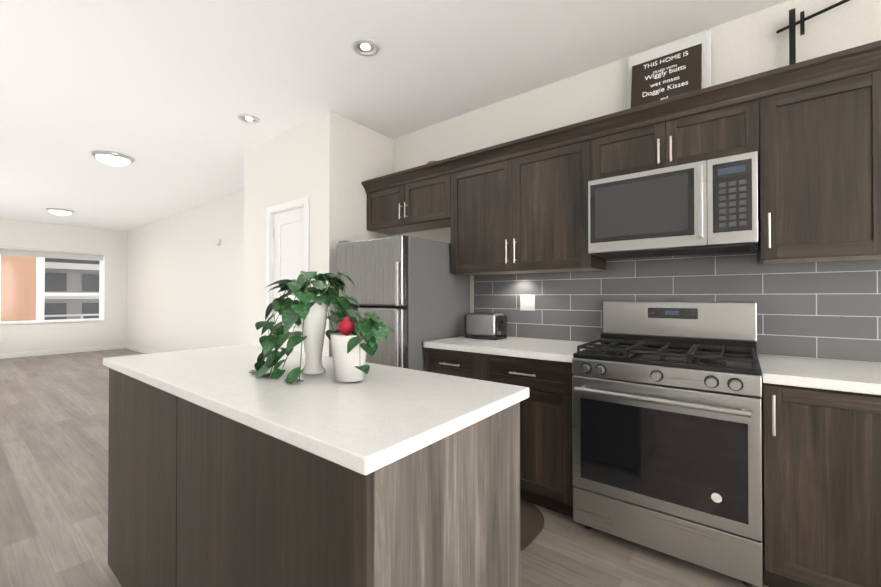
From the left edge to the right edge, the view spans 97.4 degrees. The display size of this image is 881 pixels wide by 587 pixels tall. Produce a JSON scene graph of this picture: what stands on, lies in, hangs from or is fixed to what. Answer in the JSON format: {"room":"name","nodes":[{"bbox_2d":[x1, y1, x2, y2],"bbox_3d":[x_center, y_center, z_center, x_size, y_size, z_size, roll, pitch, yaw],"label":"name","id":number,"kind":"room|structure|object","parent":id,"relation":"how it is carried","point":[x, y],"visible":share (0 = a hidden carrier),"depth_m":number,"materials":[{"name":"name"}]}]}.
{"room":"kitchen","nodes":[
{"label":"kitchen","id":0,"kind":"room"},
{"bbox_2d":[0,218,126,353],"bbox_3d":[-8.780,-0.098,7.488,0.140,2.760,4.300,0,-1,38],"label":"wall","id":1,"kind":"structure","parent":0,"point":[111,245],"depth_m":8.44,"materials":[{"name":"paint"}]},
{"bbox_2d":[0,247,104,324],"bbox_3d":[-8.181,-0.142,8.213,0.120,1.540,1.620,0,-1,38],"label":"window","id":2,"kind":"structure","parent":1,"relation":"in","point":[40,256],"depth_m":8.10,"materials":[{"name":"white plastic"}]},
{"bbox_2d":[0,344,124,358],"bbox_3d":[-8.721,1.229,7.425,0.016,0.105,4.230,0,-1,38],"label":"baseboard","id":3,"kind":"structure","parent":1,"relation":"attached to","point":[121,346],"depth_m":8.23,"materials":[{"name":"white"}]},
{"bbox_2d":[243,110,392,356],"bbox_3d":[-1.273,-0.127,3.927,1.470,2.760,0.733,0,-1,38],"label":"wall","id":4,"kind":"structure","parent":0,"point":[328,162],"depth_m":3.46,"materials":[{"name":"paint"}]},
{"bbox_2d":[273,207,303,352],"bbox_3d":[-1.403,0.234,3.587,0.575,2.020,0.090,0,-1,38],"label":"pantry door","id":5,"kind":"structure","parent":4,"relation":"in","point":[289,244],"depth_m":3.63,"materials":[{"name":"white wood"}]},
{"bbox_2d":[0,349,768,586],"bbox_3d":[-3.152,1.296,3.115,14.300,0.100,4.500,0,-1,38],"label":"floor","id":6,"kind":"structure","parent":0,"point":[54,429],"depth_m":2.18,"materials":[{"name":"brown wood"}]},
{"bbox_2d":[108,368,519,586],"bbox_3d":[-0.637,0.779,1.481,1.753,0.908,0.621,0,-1,38],"label":"kitchen island","id":7,"kind":"object","parent":6,"relation":"on","point":[226,468],"depth_m":1.00,"materials":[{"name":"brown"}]},
{"bbox_2d":[103,344,528,479],"bbox_3d":[-0.634,0.309,1.485,1.788,0.032,0.666,0,-1,38],"label":"island countertop","id":8,"kind":"structure","parent":7,"relation":"on","point":[364,427],"depth_m":1.06,"materials":[{"name":"white stone"}]},
{"bbox_2d":[336,235,469,370],"bbox_3d":[-0.291,0.423,3.047,0.695,1.645,0.850,0,-1,38],"label":"refrigerator","id":9,"kind":"object","parent":6,"relation":"on","point":[413,292],"visible":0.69,"depth_m":2.70,"materials":[{"name":"grey metal"}]},
{"bbox_2d":[423,336,600,517],"bbox_3d":[0.481,0.786,2.593,1.032,0.912,0.658,0,-1,38],"label":"base cabinet","id":10,"kind":"object","parent":6,"relation":"on","point":[541,369],"visible":0.52,"depth_m":2.20,"materials":[{"name":"brown wood"}]},
{"bbox_2d":[464,312,506,339],"bbox_3d":[0.342,0.237,2.865,0.300,0.186,0.170,0,-1,38],"label":"toaster","id":11,"kind":"object","parent":10,"relation":"on","point":[487,326],"visible":1,"depth_m":2.79,"materials":[{"name":"grey metal"}]},
{"bbox_2d":[520,498,543,550],"bbox_3d":[0.120,1.233,2.237,0.910,0.010,0.578,0,-1,38],"label":"mat","id":12,"kind":"object","parent":6,"relation":"on","point":[531,521],"visible":0.23,"depth_m":2.07,"materials":[{"name":"brown fabric"}]},
{"bbox_2d":[572,301,762,586],"bbox_3d":[1.166,0.642,2.012,0.760,1.190,0.730,0,-1,38],"label":"range","id":13,"kind":"object","parent":6,"relation":"on","point":[667,426],"visible":1,"depth_m":1.77,"materials":[{"name":"silver metal"}]},
{"bbox_2d":[762,383,880,586],"bbox_3d":[1.696,0.799,1.674,0.483,0.872,0.623,0,-1,38],"label":"base cabinet","id":14,"kind":"object","parent":6,"relation":"on","point":[821,470],"depth_m":1.48,"materials":[{"name":"brown wood"}]},
{"bbox_2d":[757,355,880,394],"bbox_3d":[2.120,0.340,1.336,1.576,0.040,0.643,0,-1,38],"label":"countertop","id":15,"kind":"structure","parent":14,"relation":"on","point":[858,378],"depth_m":1.56,"materials":[{"name":"white stone"}]},
{"bbox_2d":[0,0,788,230],"bbox_3d":[-3.152,-1.564,3.139,14.300,0.100,4.500,0,-1,38],"label":"ceiling","id":16,"kind":"structure","parent":0,"point":[163,94],"depth_m":2.66,"materials":[{"name":"white paint"}]},
{"bbox_2d":[46,208,73,215],"bbox_3d":[-6.763,-1.435,6.885,0.350,0.095,0.350,0,-1,38],"label":"dome light","id":17,"kind":"object","parent":16,"relation":"attached to","point":[60,212],"visible":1,"depth_m":6.80,"materials":[{"name":"white glass"}]},
{"bbox_2d":[92,151,133,165],"bbox_3d":[-3.592,-1.457,4.251,0.350,0.095,0.350,0,-1,38],"label":"dome light","id":18,"kind":"object","parent":16,"relation":"attached to","point":[112,158],"visible":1,"depth_m":4.17,"materials":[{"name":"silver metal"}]},
{"bbox_2d":[238,114,259,123],"bbox_3d":[-1.652,-1.503,3.343,0.170,0.016,0.170,0,-1,38],"label":"recessed light","id":19,"kind":"object","parent":16,"relation":"in","point":[248,118],"visible":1,"depth_m":3.33,"materials":[{"name":"white"}]},
{"bbox_2d":[351,38,378,55],"bbox_3d":[-0.461,-1.511,2.382,0.170,0.016,0.170,0,-1,38],"label":"recessed light","id":20,"kind":"object","parent":16,"relation":"in","point":[365,47],"visible":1,"depth_m":2.37,"materials":[{"name":"white"}]},
{"bbox_2d":[127,0,880,352],"bbox_3d":[-1.804,-0.119,4.866,14.300,2.760,0.100,0,-1,38],"label":"wall","id":21,"kind":"structure","parent":0,"point":[185,280],"depth_m":3.43,"materials":[{"name":"paint"}]},
{"bbox_2d":[125,344,159,353],"bbox_3d":[-4.523,1.225,6.889,7.310,0.105,0.015,0,-1,38],"label":"baseboard","id":22,"kind":"structure","parent":21,"relation":"attached to","point":[134,348],"depth_m":8.49,"materials":[{"name":"white wood"}]},
{"bbox_2d":[365,168,448,234],"bbox_3d":[-0.199,-0.749,3.344,0.942,0.354,0.324,0,-1,38],"label":"upper cabinet","id":23,"kind":"object","parent":21,"relation":"attached to","point":[418,203],"depth_m":3.20,"materials":[{"name":"brown wood"}]},
{"bbox_2d":[449,132,605,274],"bbox_3d":[0.582,-0.541,2.738,1.032,0.780,0.324,0,-1,38],"label":"upper cabinet","id":24,"kind":"object","parent":21,"relation":"attached to","point":[525,211],"depth_m":2.56,"materials":[{"name":"brown wood"}]},
{"bbox_2d":[589,92,756,180],"bbox_3d":[1.295,-0.794,2.187,0.772,0.283,0.324,0,-1,38],"label":"upper cabinet","id":25,"kind":"object","parent":21,"relation":"attached to","point":[715,129],"depth_m":2.02,"materials":[{"name":"brown wood"}]},
{"bbox_2d":[631,43,701,107],"bbox_3d":[1.315,-1.176,2.272,0.360,0.476,0.092,0,-1,38],"label":"sign board","id":26,"kind":"object","parent":25,"relation":"on","point":[677,73],"visible":0.62,"depth_m":2.27,"materials":[{"name":"brown"}]},
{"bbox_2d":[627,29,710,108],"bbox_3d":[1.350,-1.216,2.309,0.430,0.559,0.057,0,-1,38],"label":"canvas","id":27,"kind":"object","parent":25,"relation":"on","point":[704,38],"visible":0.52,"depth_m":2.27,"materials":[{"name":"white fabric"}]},
{"bbox_2d":[588,151,757,258],"bbox_3d":[1.260,-0.437,2.142,0.758,0.426,0.433,0,-1,38],"label":"microwave","id":28,"kind":"object","parent":25,"relation":"attached to","point":[710,206],"visible":1,"depth_m":1.97,"materials":[{"name":"grey metal"}]},
{"bbox_2d":[474,250,880,362],"bbox_3d":[1.619,0.051,2.143,3.395,0.565,0.008,0,-1,38],"label":"tile backsplash","id":29,"kind":"structure","parent":21,"relation":"attached to","point":[830,310],"depth_m":2.15,"materials":[{"name":"grey tile"}]},
{"bbox_2d":[520,295,534,310],"bbox_3d":[0.648,0.069,2.886,0.116,0.116,0.008,0,-1,38],"label":"outlet","id":30,"kind":"object","parent":29,"relation":"attached to","point":[527,302],"visible":1,"depth_m":2.88,"materials":[{"name":"white plastic"}]},
{"bbox_2d":[753,64,868,263],"bbox_3d":[1.789,-0.549,1.802,0.480,0.780,0.324,0,-1,38],"label":"upper cabinet","id":31,"kind":"object","parent":21,"relation":"attached to","point":[809,131],"depth_m":1.71,"materials":[{"name":"brown wood"}]},
{"bbox_2d":[776,0,849,64],"bbox_3d":[1.917,-1.194,1.840,0.483,0.507,0.060,0,-1,38],"label":"decoration","id":32,"kind":"object","parent":31,"relation":"on","point":[791,26],"visible":0.62,"depth_m":1.95,"materials":[{"name":"black metal"}]},
{"bbox_2d":[869,60,880,259],"bbox_3d":[2.110,-0.551,1.554,0.569,0.780,0.324,0,-1,38],"label":"upper cabinet","id":33,"kind":"object","parent":21,"relation":"attached to","point":[874,65],"depth_m":1.60,"materials":[{"name":"brown wood"}]},
{"label":"outside","id":34,"kind":"structure","parent":0,"visible":0},
{"bbox_3d":[-38.829,4.592,33.454,77.500,0.200,120.000,0,-1,38],"label":"ground","id":35,"kind":"structure","parent":34,"visible":0},
{"bbox_2d":[0,255,35,320],"bbox_3d":[-22.900,-3.182,12.033,9.000,15.000,13.550,0,-1,38],"label":"building","id":36,"kind":"structure","parent":35,"relation":"on","point":[24,294],"depth_m":14.22,"materials":[{"name":"orange"}]},
{"bbox_2d":[44,258,99,319],"bbox_3d":[-18.811,0.338,26.751,10.400,8.200,14.730,0,-1,38],"label":"building","id":37,"kind":"structure","parent":35,"relation":"on","point":[55,286],"depth_m":19.64,"materials":[{"name":"white"}]}
]}

